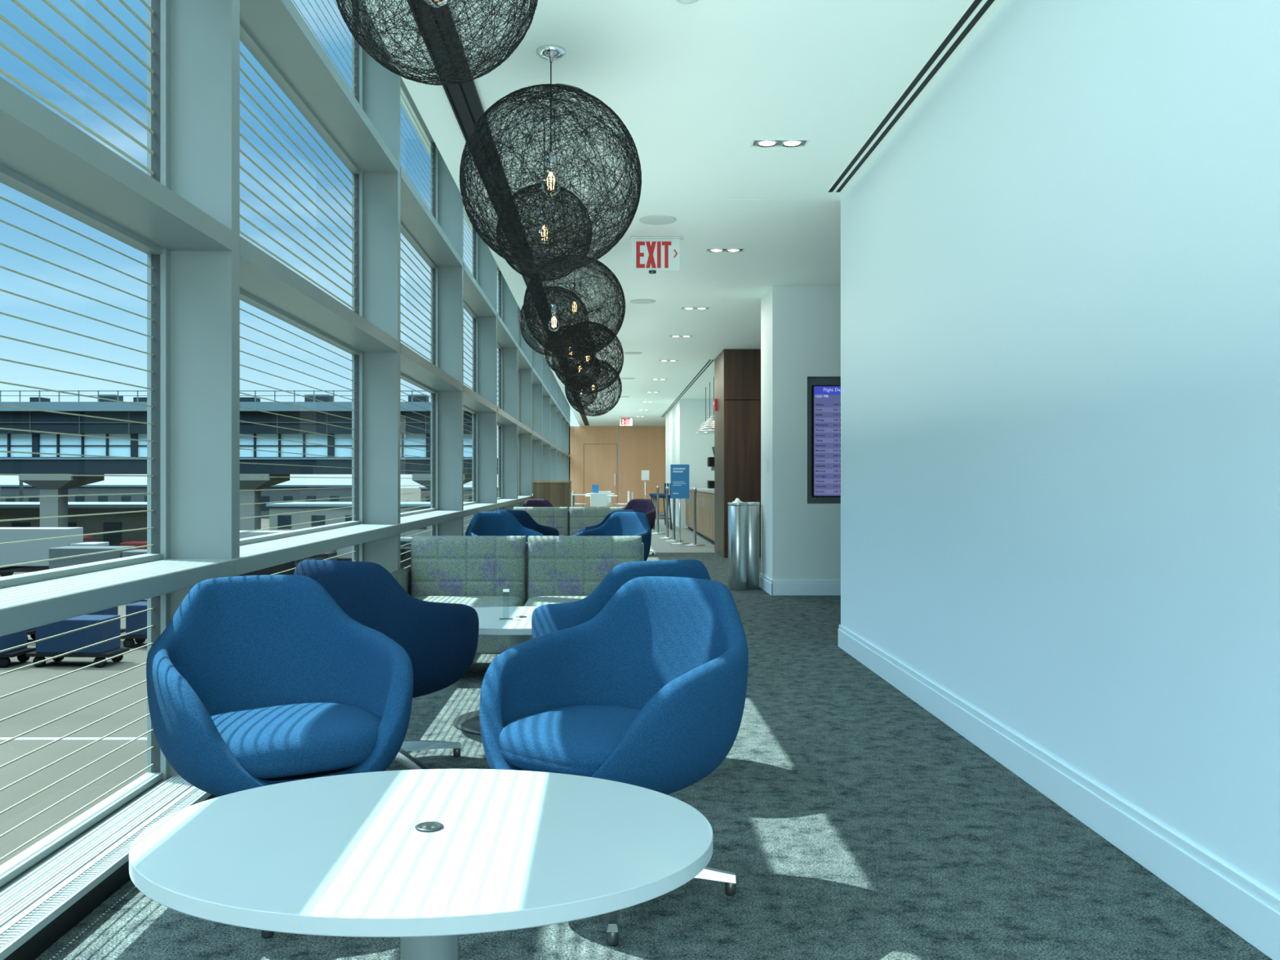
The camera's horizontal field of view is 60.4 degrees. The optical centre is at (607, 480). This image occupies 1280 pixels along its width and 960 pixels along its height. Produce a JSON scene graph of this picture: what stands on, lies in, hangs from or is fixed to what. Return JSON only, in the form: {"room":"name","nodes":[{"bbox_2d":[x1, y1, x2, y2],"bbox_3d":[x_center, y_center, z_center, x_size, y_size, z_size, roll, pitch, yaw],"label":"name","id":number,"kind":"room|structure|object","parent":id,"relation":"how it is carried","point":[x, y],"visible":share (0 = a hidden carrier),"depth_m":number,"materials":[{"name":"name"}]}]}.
{"room":"airport terminal","nodes":[
{"label":"airport terminal","id":0,"kind":"room"},
{"bbox_2d":[568,426,665,511],"bbox_3d":[1.400,-0.384,38.800,6.100,3.020,0.200,0,0,0],"label":"wall","id":1,"kind":"structure","parent":0,"point":[639,448],"depth_m":38.70,"materials":[{"name":"brown wood"}]},
{"bbox_2d":[583,444,617,506],"bbox_3d":[-0.250,-0.074,38.670,1.180,2.400,0.060,0,0,0],"label":"door","id":2,"kind":"structure","parent":1,"relation":"in","point":[600,460],"depth_m":38.70,"materials":[{"name":"brown wood"}]},
{"bbox_2d":[35,511,1271,959],"bbox_3d":[1.475,1.226,17.950,6.250,0.200,41.900,0,0,0],"label":"floor","id":3,"kind":"structure","parent":0,"point":[851,821],"depth_m":3.22,"materials":[{"name":"carpet"}]},
{"bbox_2d":[0,774,217,959],"bbox_3d":[-1.430,1.081,17.850,0.200,0.090,41.700,0,0,0],"label":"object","id":4,"kind":"object","parent":3,"relation":"on","point":[41,908],"visible":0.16,"depth_m":2.89,"materials":[{"name":"grey paint"}]},
{"bbox_2d":[0,0,239,893],"bbox_3d":[-1.450,-0.984,2.393,0.300,4.220,3.187,0,0,0],"label":"window","id":5,"kind":"structure","parent":3,"relation":"on","point":[184,213],"depth_m":3.82,"materials":[{"name":"paint"}]},
{"bbox_2d":[146,574,413,938],"bbox_3d":[-0.908,0.707,3.052,0.682,0.837,0.687,0,0,-31],"label":"lounge chair","id":6,"kind":"object","parent":3,"relation":"on","point":[253,682],"visible":0.85,"depth_m":3.13,"materials":[{"name":"blue fabric"}]},
{"bbox_2d":[210,702,382,779],"bbox_3d":[-0.871,0.696,2.991,0.533,0.116,0.490,0,0,-31],"label":"seat cushion","id":7,"kind":"object","parent":6,"relation":"on","point":[277,741],"depth_m":2.83,"materials":[{"name":"blue fabric"}]},
{"bbox_2d":[235,0,400,575],"bbox_3d":[-1.450,-0.984,5.454,0.300,4.220,3.187,0,0,0],"label":"window","id":8,"kind":"structure","parent":3,"relation":"on","point":[362,126],"depth_m":6.32,"materials":[{"name":"paint"}]},
{"bbox_2d":[293,560,479,769],"bbox_3d":[-0.869,0.707,4.247,0.682,0.837,0.687,0,0,22],"label":"lounge chair","id":9,"kind":"object","parent":3,"relation":"on","point":[440,640],"visible":0.38,"depth_m":3.96,"materials":[{"name":"blue fabric"}]},
{"bbox_2d":[128,768,712,959],"bbox_3d":[-0.326,0.878,2.010,1.034,0.495,0.826,0,0,0],"label":"table","id":10,"kind":"object","parent":3,"relation":"on","point":[424,858],"visible":1,"depth_m":1.88,"materials":[{"name":"white laminate"}]},
{"bbox_2d":[398,76,464,568],"bbox_3d":[-1.450,-0.984,8.514,0.300,4.220,3.187,0,0,0],"label":"window","id":11,"kind":"structure","parent":3,"relation":"on","point":[437,236],"depth_m":9.94,"materials":[{"name":"paint"}]},
{"bbox_2d":[463,206,497,531],"bbox_3d":[-1.450,-0.984,11.573,0.300,4.220,3.187,0,0,0],"label":"window","id":12,"kind":"structure","parent":3,"relation":"on","point":[480,288],"depth_m":13.04,"materials":[{"name":"paint"}]},
{"bbox_2d":[453,606,537,735],"bbox_3d":[-0.407,0.881,5.120,1.034,0.490,0.826,0,0,0],"label":"table","id":13,"kind":"object","parent":3,"relation":"on","point":[518,629],"visible":0.2,"depth_m":5.03,"materials":[{"name":"white laminate"}]},
{"bbox_2d":[465,511,543,542],"bbox_3d":[-0.912,0.707,9.772,0.683,0.837,0.688,0,0,-30],"label":"lounge chair","id":14,"kind":"object","parent":3,"relation":"on","point":[482,523],"visible":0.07,"depth_m":10.02,"materials":[{"name":"blue fabric"}]},
{"bbox_2d":[496,265,519,510],"bbox_3d":[-1.450,-0.984,14.633,0.300,4.220,3.187,0,0,0],"label":"window","id":15,"kind":"structure","parent":3,"relation":"on","point":[507,315],"depth_m":16.10,"materials":[{"name":"paint"}]},
{"bbox_2d":[390,535,644,653],"bbox_3d":[-0.495,0.734,6.440,1.600,0.783,0.780,0,0,0],"label":"sofa","id":16,"kind":"object","parent":3,"relation":"on","point":[472,571],"visible":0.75,"depth_m":6.66,"materials":[{"name":"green fabric"}]},
{"bbox_2d":[411,535,525,604],"bbox_3d":[-0.850,0.552,6.728,0.700,0.420,0.150,0,-5,0],"label":"cushion","id":17,"kind":"object","parent":16,"relation":"on","point":[442,565],"depth_m":6.66,"materials":[{"name":"fabric"}]},
{"bbox_2d":[414,595,524,607],"bbox_3d":[-0.850,0.756,6.350,0.700,0.130,0.600,0,0,0],"label":"seat cushion","id":18,"kind":"object","parent":16,"relation":"on","point":[472,601],"depth_m":6.35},
{"bbox_2d":[524,595,587,606],"bbox_3d":[-0.140,0.756,6.350,0.700,0.130,0.600,0,0,0],"label":"seat cushion","id":19,"kind":"object","parent":16,"relation":"on","point":[533,601],"depth_m":6.35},
{"bbox_2d":[527,535,641,599],"bbox_3d":[-0.140,0.552,6.728,0.700,0.420,0.150,0,-5,0],"label":"cushion","id":20,"kind":"object","parent":16,"relation":"on","point":[557,565],"depth_m":6.66,"materials":[{"name":"fabric"}]},
{"bbox_2d":[517,305,533,506],"bbox_3d":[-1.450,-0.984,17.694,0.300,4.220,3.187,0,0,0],"label":"column","id":21,"kind":"structure","parent":3,"relation":"on","point":[524,350],"depth_m":19.16,"materials":[{"name":"paint"}]},
{"bbox_2d":[493,509,559,535],"bbox_3d":[-0.849,0.707,10.977,0.682,0.837,0.687,0,0,22],"label":"lounge chair","id":22,"kind":"object","parent":3,"relation":"on","point":[522,517],"visible":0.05,"depth_m":10.65,"materials":[{"name":"blue fabric"}]},
{"bbox_2d":[532,336,542,495],"bbox_3d":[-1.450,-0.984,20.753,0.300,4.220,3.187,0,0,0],"label":"column","id":23,"kind":"structure","parent":3,"relation":"on","point":[537,358],"depth_m":22.22,"materials":[{"name":"metal"}]},
{"bbox_2d":[522,498,553,506],"bbox_3d":[-0.961,0.707,16.523,0.682,0.837,0.687,0,0,-25],"label":"lounge chair","id":24,"kind":"object","parent":3,"relation":"on","point":[530,502],"visible":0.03,"depth_m":16.79,"materials":[{"name":"fabric"}]},
{"bbox_2d":[542,355,550,480],"bbox_3d":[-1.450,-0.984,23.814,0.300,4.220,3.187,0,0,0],"label":"column","id":25,"kind":"structure","parent":3,"relation":"on","point":[546,369],"depth_m":25.28,"materials":[{"name":"paint"}]},
{"bbox_2d":[532,480,571,510],"bbox_3d":[-0.965,0.571,19.200,0.660,1.110,0.620,0,0,0],"label":"base cabinet","id":26,"kind":"object","parent":3,"relation":"on","point":[558,493],"visible":0.45,"depth_m":18.90,"materials":[{"name":"brown wood"}]},
{"bbox_2d":[550,368,556,480],"bbox_3d":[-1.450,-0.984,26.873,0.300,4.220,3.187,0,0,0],"label":"column","id":27,"kind":"structure","parent":3,"relation":"on","point":[553,380],"depth_m":28.34,"materials":[{"name":"paint"}]},
{"bbox_2d":[556,381,561,480],"bbox_3d":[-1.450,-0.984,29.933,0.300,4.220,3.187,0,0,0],"label":"column","id":28,"kind":"structure","parent":3,"relation":"on","point":[558,388],"depth_m":31.40,"materials":[{"name":"paint"}]},
{"bbox_2d":[561,391,565,480],"bbox_3d":[-1.450,-0.984,32.993,0.300,4.220,3.187,0,0,0],"label":"window","id":29,"kind":"structure","parent":3,"relation":"on","point":[563,398],"depth_m":34.46,"materials":[{"name":"paint"}]},
{"bbox_2d":[565,399,568,480],"bbox_3d":[-1.450,-0.984,36.053,0.300,4.220,3.187,0,0,0],"label":"window","id":30,"kind":"structure","parent":3,"relation":"on","point":[566,402],"depth_m":37.52,"materials":[{"name":"paint"}]},
{"bbox_2d":[513,506,623,535],"bbox_3d":[-0.495,0.734,13.710,1.600,0.783,0.780,0,0,0],"label":"sofa","id":31,"kind":"object","parent":3,"relation":"on","point":[568,522],"visible":0.38,"depth_m":13.94,"materials":[{"name":"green fabric"}]},
{"bbox_2d":[513,506,568,535],"bbox_3d":[-0.850,0.552,13.998,0.700,0.420,0.150,0,-5,0],"label":"cushion","id":32,"kind":"object","parent":31,"relation":"on","point":[557,517],"depth_m":13.94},
{"bbox_2d":[568,506,623,535],"bbox_3d":[-0.140,0.552,13.998,0.700,0.420,0.150,0,-5,0],"label":"cushion","id":33,"kind":"object","parent":31,"relation":"on","point":[580,517],"depth_m":13.94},
{"bbox_2d":[590,493,607,506],"bbox_3d":[-0.200,0.717,26.200,0.440,0.822,0.440,0,0,2],"label":"cafe chair","id":34,"kind":"object","parent":3,"relation":"on","point":[596,499],"visible":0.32,"depth_m":26.00,"materials":[{"name":"white plastic"}]},
{"bbox_2d":[577,509,644,533],"bbox_3d":[0.067,0.707,10.985,0.688,0.837,0.710,0,0,-26],"label":"lounge chair","id":35,"kind":"object","parent":3,"relation":"on","point":[610,513],"visible":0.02,"depth_m":10.68,"materials":[{"name":"blue fabric"}]},
{"bbox_2d":[573,511,651,560],"bbox_3d":[0.035,0.707,9.770,0.682,0.837,0.687,0,0,36],"label":"lounge chair","id":36,"kind":"object","parent":3,"relation":"on","point":[619,523],"visible":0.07,"depth_m":9.99,"materials":[{"name":"blue fabric"}]},
{"bbox_2d":[479,576,748,946],"bbox_3d":[0.028,0.707,3.010,0.682,0.837,0.687,0,0,39],"label":"lounge chair","id":37,"kind":"object","parent":3,"relation":"on","point":[649,691],"visible":0.7,"depth_m":3.01,"materials":[{"name":"blue fabric"}]},
{"bbox_2d":[498,705,640,777],"bbox_3d":[-0.017,0.696,2.954,0.533,0.116,0.490,0,0,39],"label":"seat cushion","id":38,"kind":"object","parent":37,"relation":"on","point":[583,740],"depth_m":2.81,"materials":[{"name":"blue fabric"}]},
{"bbox_2d":[531,559,711,639],"bbox_3d":[0.068,0.707,4.255,0.690,0.837,0.711,0,0,-26],"label":"lounge chair","id":39,"kind":"object","parent":3,"relation":"on","point":[546,619],"visible":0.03,"depth_m":3.94,"materials":[{"name":"blue fabric"}]},
{"bbox_2d":[623,498,655,555],"bbox_3d":[0.373,0.707,16.522,0.682,0.837,0.687,0,0,30],"label":"lounge chair","id":40,"kind":"object","parent":3,"relation":"on","point":[646,505],"visible":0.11,"depth_m":16.71,"materials":[{"name":"fabric"}]},
{"bbox_2d":[641,470,653,531],"bbox_3d":[0.830,0.456,24.200,0.340,1.340,0.340,0,0,0],"label":"sign stand","id":41,"kind":"object","parent":3,"relation":"on","point":[645,473],"visible":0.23,"depth_m":24.18,"materials":[{"name":"metal"}]},
{"bbox_2d":[649,483,666,525],"bbox_3d":[1.250,0.602,27.400,0.426,1.051,0.426,0,0,0],"label":"bar stool","id":42,"kind":"object","parent":3,"relation":"on","point":[664,500],"visible":0.51,"depth_m":27.24,"materials":[{"name":"blue fabric"}]},
{"bbox_2d":[651,485,666,533],"bbox_3d":[1.050,0.626,23.000,0.340,1.000,0.340,0,0,0],"label":"stanchion","id":43,"kind":"object","parent":3,"relation":"on","point":[657,486],"visible":0.93,"depth_m":22.98,"materials":[{"name":"metal"}]},
{"bbox_2d":[653,483,672,529],"bbox_3d":[1.250,0.602,25.000,0.426,1.051,0.426,0,0,0],"label":"bar stool","id":44,"kind":"object","parent":3,"relation":"on","point":[654,495],"visible":0.56,"depth_m":24.83,"materials":[{"name":"metal"}]},
{"bbox_2d":[658,486,675,538],"bbox_3d":[1.150,0.626,21.200,0.340,1.000,0.340,0,0,0],"label":"stanchion","id":45,"kind":"object","parent":3,"relation":"on","point":[666,487],"visible":0.98,"depth_m":21.18,"materials":[{"name":"metal"}]},
{"bbox_2d":[664,498,683,542],"bbox_3d":[1.220,0.626,20.200,0.340,1.000,0.340,0,0,0],"label":"stanchion","id":46,"kind":"object","parent":3,"relation":"on","point":[673,540],"visible":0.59,"depth_m":20.18,"materials":[{"name":"metal"}]},
{"bbox_2d":[670,464,689,544],"bbox_3d":[1.276,0.426,19.400,0.340,1.400,0.340,0,0,0],"label":"sign stand","id":47,"kind":"object","parent":3,"relation":"on","point":[679,473],"visible":1,"depth_m":19.39,"materials":[{"name":"metal"}]},
{"bbox_2d":[684,487,704,546],"bbox_3d":[1.500,0.626,18.900,0.340,1.000,0.340,0,0,0],"label":"stanchion","id":48,"kind":"object","parent":3,"relation":"on","point":[694,544],"visible":1,"depth_m":18.88,"materials":[{"name":"metal"}]},
{"bbox_2d":[684,488,714,543],"bbox_3d":[2.237,0.653,21.500,0.905,0.945,8.200,0,0,0],"label":"counter","id":49,"kind":"object","parent":3,"relation":"on","point":[704,496],"depth_m":20.86,"materials":[{"name":"brown wood"}]},
{"bbox_2d":[688,488,714,493],"bbox_3d":[2.240,0.203,21.500,0.900,0.045,8.200,0,0,0],"label":"countertop","id":50,"kind":"structure","parent":49,"relation":"on","point":[703,490],"depth_m":21.20,"materials":[{"name":"grey stone"}]},
{"bbox_2d":[706,446,714,488],"bbox_3d":[2.135,-0.234,21.200,0.410,0.830,0.380,0,0,0],"label":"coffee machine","id":51,"kind":"object","parent":49,"relation":"on","point":[710,460],"visible":0.27,"depth_m":21.01,"materials":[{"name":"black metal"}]},
{"bbox_2d":[727,497,746,590],"bbox_3d":[1.335,0.656,11.300,0.200,0.940,0.200,0,0,0],"label":"waste bin","id":52,"kind":"object","parent":3,"relation":"on","point":[737,509],"visible":0.98,"depth_m":11.22,"materials":[{"name":"metal"}]},
{"bbox_2d":[746,502,759,588],"bbox_3d":[1.485,0.678,11.460,0.200,0.895,0.200,0,0,0],"label":"waste bin","id":53,"kind":"object","parent":3,"relation":"on","point":[753,508],"visible":0.73,"depth_m":11.37,"materials":[{"name":"metal"}]},
{"bbox_2d":[345,0,1006,426],"bbox_3d":[1.450,-2.544,17.950,6.300,1.300,41.900,0,0,0],"label":"ceiling","id":54,"kind":"structure","parent":0,"point":[693,86],"depth_m":5.88,"materials":[{"name":"paint"}]},
{"bbox_2d":[335,0,537,85],"bbox_3d":[-0.415,-1.434,2.670,0.501,0.920,0.500,0,0,5],"label":"pendant lamp","id":55,"kind":"object","parent":54,"relation":"hanging from","point":[347,18],"visible":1,"depth_m":2.64,"materials":[{"name":"fabric"}]},
{"bbox_2d":[406,0,589,426],"bbox_3d":[-0.710,-1.884,17.600,0.150,0.020,41.200,0,0,0],"label":"trim","id":56,"kind":"structure","parent":54,"relation":"attached to","point":[464,99],"depth_m":5.44,"materials":[{"name":"black metal"}]},
{"bbox_2d":[496,113,591,280],"bbox_3d":[-0.330,-1.469,5.750,0.501,0.851,0.500,0,0,-19],"label":"pendant lamp","id":57,"kind":"object","parent":54,"relation":"hanging from","point":[539,275],"visible":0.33,"depth_m":5.68,"materials":[{"name":"fabric"}]},
{"bbox_2d":[459,44,641,272],"bbox_3d":[-0.250,-1.408,4.850,0.800,0.972,0.801,0,0,40],"label":"pendant lamp","id":58,"kind":"object","parent":54,"relation":"hanging from","point":[550,53],"visible":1,"depth_m":4.65,"materials":[{"name":"fabric"}]},
{"bbox_2d":[546,151,555,168],"bbox_3d":[-0.250,-1.412,4.850,0.040,0.070,0.040,0,0,0],"label":"socket","id":59,"kind":"object","parent":58,"relation":"attached to","point":[552,160],"depth_m":4.83,"materials":[{"name":"silver metal"}]},
{"bbox_2d":[519,213,588,356],"bbox_3d":[-0.385,-1.391,7.900,0.501,1.006,0.500,0,0,-6],"label":"pendant lamp","id":60,"kind":"object","parent":54,"relation":"hanging from","point":[553,308],"visible":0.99,"depth_m":7.79,"materials":[{"name":"black metal"}]},
{"bbox_2d":[544,283,595,377],"bbox_3d":[-0.360,-1.444,10.600,0.501,0.901,0.500,0,0,28],"label":"pendant lamp","id":61,"kind":"object","parent":54,"relation":"hanging from","point":[559,367],"visible":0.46,"depth_m":10.52,"materials":[{"name":"fabric"}]},
{"bbox_2d":[523,237,625,357],"bbox_3d":[-0.260,-1.429,8.640,0.801,0.930,0.800,0,0,9],"label":"pendant lamp","id":62,"kind":"object","parent":54,"relation":"hanging from","point":[611,336],"visible":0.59,"depth_m":8.45,"materials":[{"name":"fabric"}]},
{"bbox_2d":[561,350,599,388],"bbox_3d":[-0.340,-1.509,13.600,0.501,0.770,0.501,0,0,0],"label":"pendant lamp","id":63,"kind":"object","parent":54,"relation":"hanging from","point":[577,350],"visible":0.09,"depth_m":13.50,"materials":[{"name":"fabric"}]},
{"bbox_2d":[566,357,597,407],"bbox_3d":[-0.400,-1.509,17.000,0.501,0.771,0.500,0,0,23],"label":"pendant lamp","id":64,"kind":"object","parent":54,"relation":"hanging from","point":[585,357],"visible":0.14,"depth_m":16.90,"materials":[{"name":"fabric"}]},
{"bbox_2d":[551,309,623,393],"bbox_3d":[-0.221,-1.428,12.259,0.802,0.931,0.802,0,0,0],"label":"pendant lamp","id":65,"kind":"object","parent":54,"relation":"hanging from","point":[582,385],"visible":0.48,"depth_m":12.11,"materials":[{"name":"fabric"}]},
{"bbox_2d":[564,360,622,416],"bbox_3d":[-0.200,-1.393,15.400,0.825,1.001,0.826,0,0,0],"label":"pendant lamp","id":66,"kind":"object","parent":54,"relation":"hanging from","point":[573,402],"visible":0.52,"depth_m":15.22,"materials":[{"name":"fabric"}]},
{"bbox_2d":[619,417,632,426],"bbox_3d":[0.565,-1.750,33.000,0.410,0.287,0.060,0,0,0],"label":"exit sign","id":67,"kind":"object","parent":54,"relation":"hanging from","point":[624,421],"visible":1,"depth_m":32.99,"materials":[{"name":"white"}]},
{"bbox_2d":[630,299,655,303],"bbox_3d":[0.374,-1.894,11.650,0.270,0.020,0.270,0,0,0],"label":"ceiling speaker","id":68,"kind":"object","parent":54,"relation":"attached to","point":[634,301],"visible":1,"depth_m":11.62,"materials":[{"name":"white"}]},
{"bbox_2d":[631,235,683,274],"bbox_3d":[0.385,-1.750,8.570,0.410,0.287,0.060,0,0,0],"label":"exit sign","id":69,"kind":"object","parent":54,"relation":"hanging from","point":[652,254],"visible":1,"depth_m":8.57,"materials":[{"name":"white plastic"}]},
{"bbox_2d":[639,215,676,225],"bbox_3d":[0.366,-1.894,8.000,0.270,0.020,0.270,0,0,0],"label":"ceiling speaker","id":70,"kind":"object","parent":54,"relation":"attached to","point":[651,220],"visible":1,"depth_m":7.97,"materials":[{"name":"white"}]},
{"bbox_2d":[661,360,714,417],"bbox_3d":[1.640,-1.891,25.150,0.092,0.007,15.700,0,0,0],"label":"trim","id":71,"kind":"structure","parent":54,"relation":"attached to","point":[708,362],"depth_m":21.66,"materials":[{"name":"black metal"}]},
{"bbox_2d":[696,386,714,434],"bbox_3d":[2.000,-1.417,22.400,0.404,0.955,0.404,0,0,0],"label":"pendant","id":72,"kind":"object","parent":54,"relation":"hanging from","point":[701,426],"visible":0.44,"depth_m":22.38,"materials":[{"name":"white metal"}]},
{"bbox_2d":[702,377,714,429],"bbox_3d":[1.950,-1.417,20.200,0.404,0.955,0.404,0,0,0],"label":"pendant","id":73,"kind":"object","parent":54,"relation":"hanging from","point":[710,424],"visible":0.55,"depth_m":20.13,"materials":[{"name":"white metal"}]},
{"bbox_2d":[705,248,744,252],"bbox_3d":[0.965,-1.888,9.040,0.310,0.012,0.130,0,0,0],"label":"recessed light","id":74,"kind":"object","parent":54,"relation":"in","point":[708,250],"visible":1,"depth_m":9.02,"materials":[{"name":"white plastic"}]},
{"bbox_2d":[721,199,773,211],"bbox_3d":[0.960,-1.893,7.580,0.320,0.001,0.320,0,0,0],"label":"ceiling panel","id":75,"kind":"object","parent":54,"relation":"attached to","point":[730,205],"depth_m":7.58,"materials":[{"name":"paint"}]},
{"bbox_2d":[750,138,808,146],"bbox_3d":[0.965,-1.888,6.170,0.310,0.012,0.130,0,0,0],"label":"recessed light","id":76,"kind":"object","parent":54,"relation":"in","point":[756,142],"visible":1,"depth_m":6.15,"materials":[{"name":"white plastic"}]},
{"bbox_2d":[826,0,996,192],"bbox_3d":[1.485,-1.891,2.110,0.092,0.007,10.220,0,0,0],"label":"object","id":77,"kind":"structure","parent":54,"relation":"attached to","point":[975,11],"depth_m":5.24,"materials":[{"name":"black metal"}]},
{"bbox_2d":[665,399,714,528],"bbox_3d":[3.070,-0.384,28.850,2.760,3.020,6.300,0,0,0],"label":"wall partition","id":78,"kind":"structure","parent":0,"point":[683,446],"depth_m":25.70,"materials":[{"name":"white paint"}]},
{"bbox_2d":[714,349,760,557],"bbox_3d":[3.065,-0.384,16.585,2.770,3.020,1.370,0,0,0],"label":"wall","id":79,"kind":"structure","parent":0,"point":[737,372],"depth_m":15.90,"materials":[{"name":"wood"}]},
{"bbox_2d":[760,285,840,580],"bbox_3d":[3.030,-0.384,11.135,2.840,3.020,0.810,0,0,0],"label":"wall","id":80,"kind":"structure","parent":0,"point":[801,325],"depth_m":10.73,"materials":[{"name":"white paint"}]},
{"bbox_2d":[759,573,773,595],"bbox_3d":[1.602,1.052,11.127,0.016,0.148,0.826,0,0,0],"label":"baseboard","id":81,"kind":"structure","parent":80,"relation":"attached to","point":[765,583],"depth_m":11.05,"materials":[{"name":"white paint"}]},
{"bbox_2d":[772,580,840,595],"bbox_3d":[3.025,1.052,10.722,2.850,0.148,0.016,0,0,0],"label":"baseboard","id":82,"kind":"structure","parent":80,"relation":"attached to","point":[780,588],"depth_m":10.71,"materials":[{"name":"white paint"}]},
{"bbox_2d":[807,376,840,503],"bbox_3d":[2.304,-0.390,10.800,0.712,1.243,0.100,0,0,0],"label":"screen","id":83,"kind":"object","parent":80,"relation":"attached to","point":[824,393],"visible":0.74,"depth_m":10.76,"materials":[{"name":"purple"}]},
{"bbox_2d":[840,0,1279,897],"bbox_3d":[1.655,-0.384,2.215,0.160,3.020,10.430,0,0,0],"label":"wall","id":84,"kind":"structure","parent":0,"point":[1060,271],"depth_m":3.64,"materials":[{"name":"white paint"}]},
{"bbox_2d":[838,624,1279,959],"bbox_3d":[1.567,1.052,2.221,0.016,0.148,10.442,0,0,0],"label":"baseboard","id":85,"kind":"structure","parent":84,"relation":"attached to","point":[1252,912],"depth_m":3.41,"materials":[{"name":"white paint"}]},
{"label":"outside","id":86,"kind":"structure","parent":0,"visible":0},
{"bbox_2d":[0,488,420,865],"bbox_3d":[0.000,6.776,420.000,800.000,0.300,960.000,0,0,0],"label":"ground","id":87,"kind":"structure","parent":86,"point":[20,679],"depth_m":28.47,"materials":[{"name":"concrete"}]},
{"bbox_2d":[0,629,35,667],"bbox_3d":[-22.400,5.776,39.500,3.000,1.700,1.500,0,0,3],"label":"cart","id":88,"kind":"object","parent":87,"relation":"on","point":[18,638],"visible":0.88,"depth_m":39.20,"materials":[{"name":"blue"}]},
{"bbox_2d":[26,627,35,640],"bbox_3d":[-24.800,5.776,45.000,3.000,1.700,1.500,0,0,-3],"label":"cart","id":89,"kind":"object","parent":87,"relation":"on","point":[31,632],"visible":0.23,"depth_m":44.72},
{"bbox_2d":[0,527,109,577],"bbox_3d":[-37.990,4.926,74.000,8.020,3.400,2.200,0,0,0],"label":"truck","id":90,"kind":"object","parent":87,"relation":"on","point":[31,551],"visible":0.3,"depth_m":72.89,"materials":[{"name":"grey"}]},
{"bbox_2d":[0,502,146,546],"bbox_3d":[-52.000,4.376,101.000,26.600,4.500,10.600,0,0,0],"label":"building","id":91,"kind":"structure","parent":87,"relation":"on","point":[91,524],"depth_m":96.01,"materials":[{"name":"grey"}]},
{"bbox_2d":[0,737,146,740],"bbox_3d":[-33.000,6.621,28.125,54.000,0.010,0.250,0,0,0],"label":"painted line","id":92,"kind":"object","parent":87,"relation":"on","point":[1,738],"visible":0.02,"depth_m":28.15,"materials":[{"name":"grey"}]},
{"bbox_2d":[26,614,129,667],"bbox_3d":[-19.000,5.776,39.500,3.000,1.700,1.500,0,0,3],"label":"cart","id":93,"kind":"object","parent":87,"relation":"on","point":[54,646],"visible":0.79,"depth_m":38.82,"materials":[{"name":"blue"}]},
{"bbox_2d":[34,606,125,637],"bbox_3d":[-21.300,5.776,44.500,3.000,1.700,1.500,0,0,-3],"label":"cart","id":94,"kind":"object","parent":87,"relation":"on","point":[113,611],"visible":0.02,"depth_m":44.38,"materials":[{"name":"blue"}]},
{"bbox_2d":[48,546,146,568],"bbox_3d":[-29.990,5.326,66.000,6.020,2.600,2.200,0,0,0],"label":"truck","id":95,"kind":"object","parent":87,"relation":"on","point":[64,551],"visible":0.14,"depth_m":64.90,"materials":[{"name":"grey"}]},
{"bbox_2d":[120,541,146,549],"bbox_3d":[-33.790,5.426,82.000,4.220,2.400,2.200,0,0,0],"label":"truck","id":96,"kind":"object","parent":87,"relation":"on","point":[136,544],"visible":0.02,"depth_m":80.91,"materials":[{"name":"red"}]},
{"bbox_2d":[120,601,146,648],"bbox_3d":[-17.800,5.776,44.000,3.000,1.700,1.500,0,0,-3],"label":"cart","id":97,"kind":"object","parent":87,"relation":"on","point":[137,621],"visible":0.36,"depth_m":43.26,"materials":[{"name":"blue"}]},
{"bbox_2d":[0,484,351,518],"bbox_3d":[-75.000,3.726,196.000,60.600,5.800,12.600,0,0,0],"label":"building","id":98,"kind":"structure","parent":87,"relation":"on","point":[274,495],"depth_m":190.00,"materials":[{"name":"grey"}]},
{"bbox_2d":[0,390,497,535],"bbox_3d":[-49.500,-0.109,88.000,81.000,13.470,8.000,0,0,0],"label":"skybridge","id":99,"kind":"object","parent":87,"relation":"on","point":[10,417],"visible":0.6,"depth_m":84.50,"materials":[{"name":"grey metal"}]},
{"bbox_2d":[240,530,336,551],"bbox_3d":[-22.990,5.126,78.000,7.020,3.000,2.200,0,0,0],"label":"truck","id":100,"kind":"object","parent":87,"relation":"on","point":[246,535],"visible":0.03,"depth_m":76.90,"materials":[{"name":"grey"}]},
{"bbox_2d":[240,551,337,576],"bbox_3d":[-18.490,5.426,64.000,5.020,2.400,2.200,0,0,0],"label":"truck","id":101,"kind":"object","parent":87,"relation":"on","point":[287,566],"visible":0.09,"depth_m":62.90,"materials":[{"name":"black"}]},
{"bbox_2d":[266,502,472,536],"bbox_3d":[-28.000,4.726,136.000,24.600,3.800,12.600,0,0,0],"label":"building","id":102,"kind":"structure","parent":87,"relation":"on","point":[275,521],"depth_m":130.01,"materials":[{"name":"grey concrete"}]},
{"bbox_2d":[336,536,412,560],"bbox_3d":[-16.990,5.126,81.000,6.020,3.000,2.200,0,0,0],"label":"truck","id":103,"kind":"object","parent":87,"relation":"on","point":[408,540],"visible":0.09,"depth_m":79.90,"materials":[{"name":"grey"}]},
{"bbox_2d":[400,546,410,569],"bbox_3d":[-12.490,5.426,72.000,4.420,2.400,2.200,0,0,0],"label":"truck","id":104,"kind":"object","parent":87,"relation":"on","point":[405,556],"visible":0.02,"depth_m":70.89,"materials":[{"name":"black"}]},
{"bbox_2d":[418,486,497,509],"bbox_3d":[-20.000,3.976,212.000,30.600,5.300,12.600,0,0,0],"label":"building","id":105,"kind":"structure","parent":87,"relation":"on","point":[425,495],"depth_m":205.99,"materials":[{"name":"grey"}]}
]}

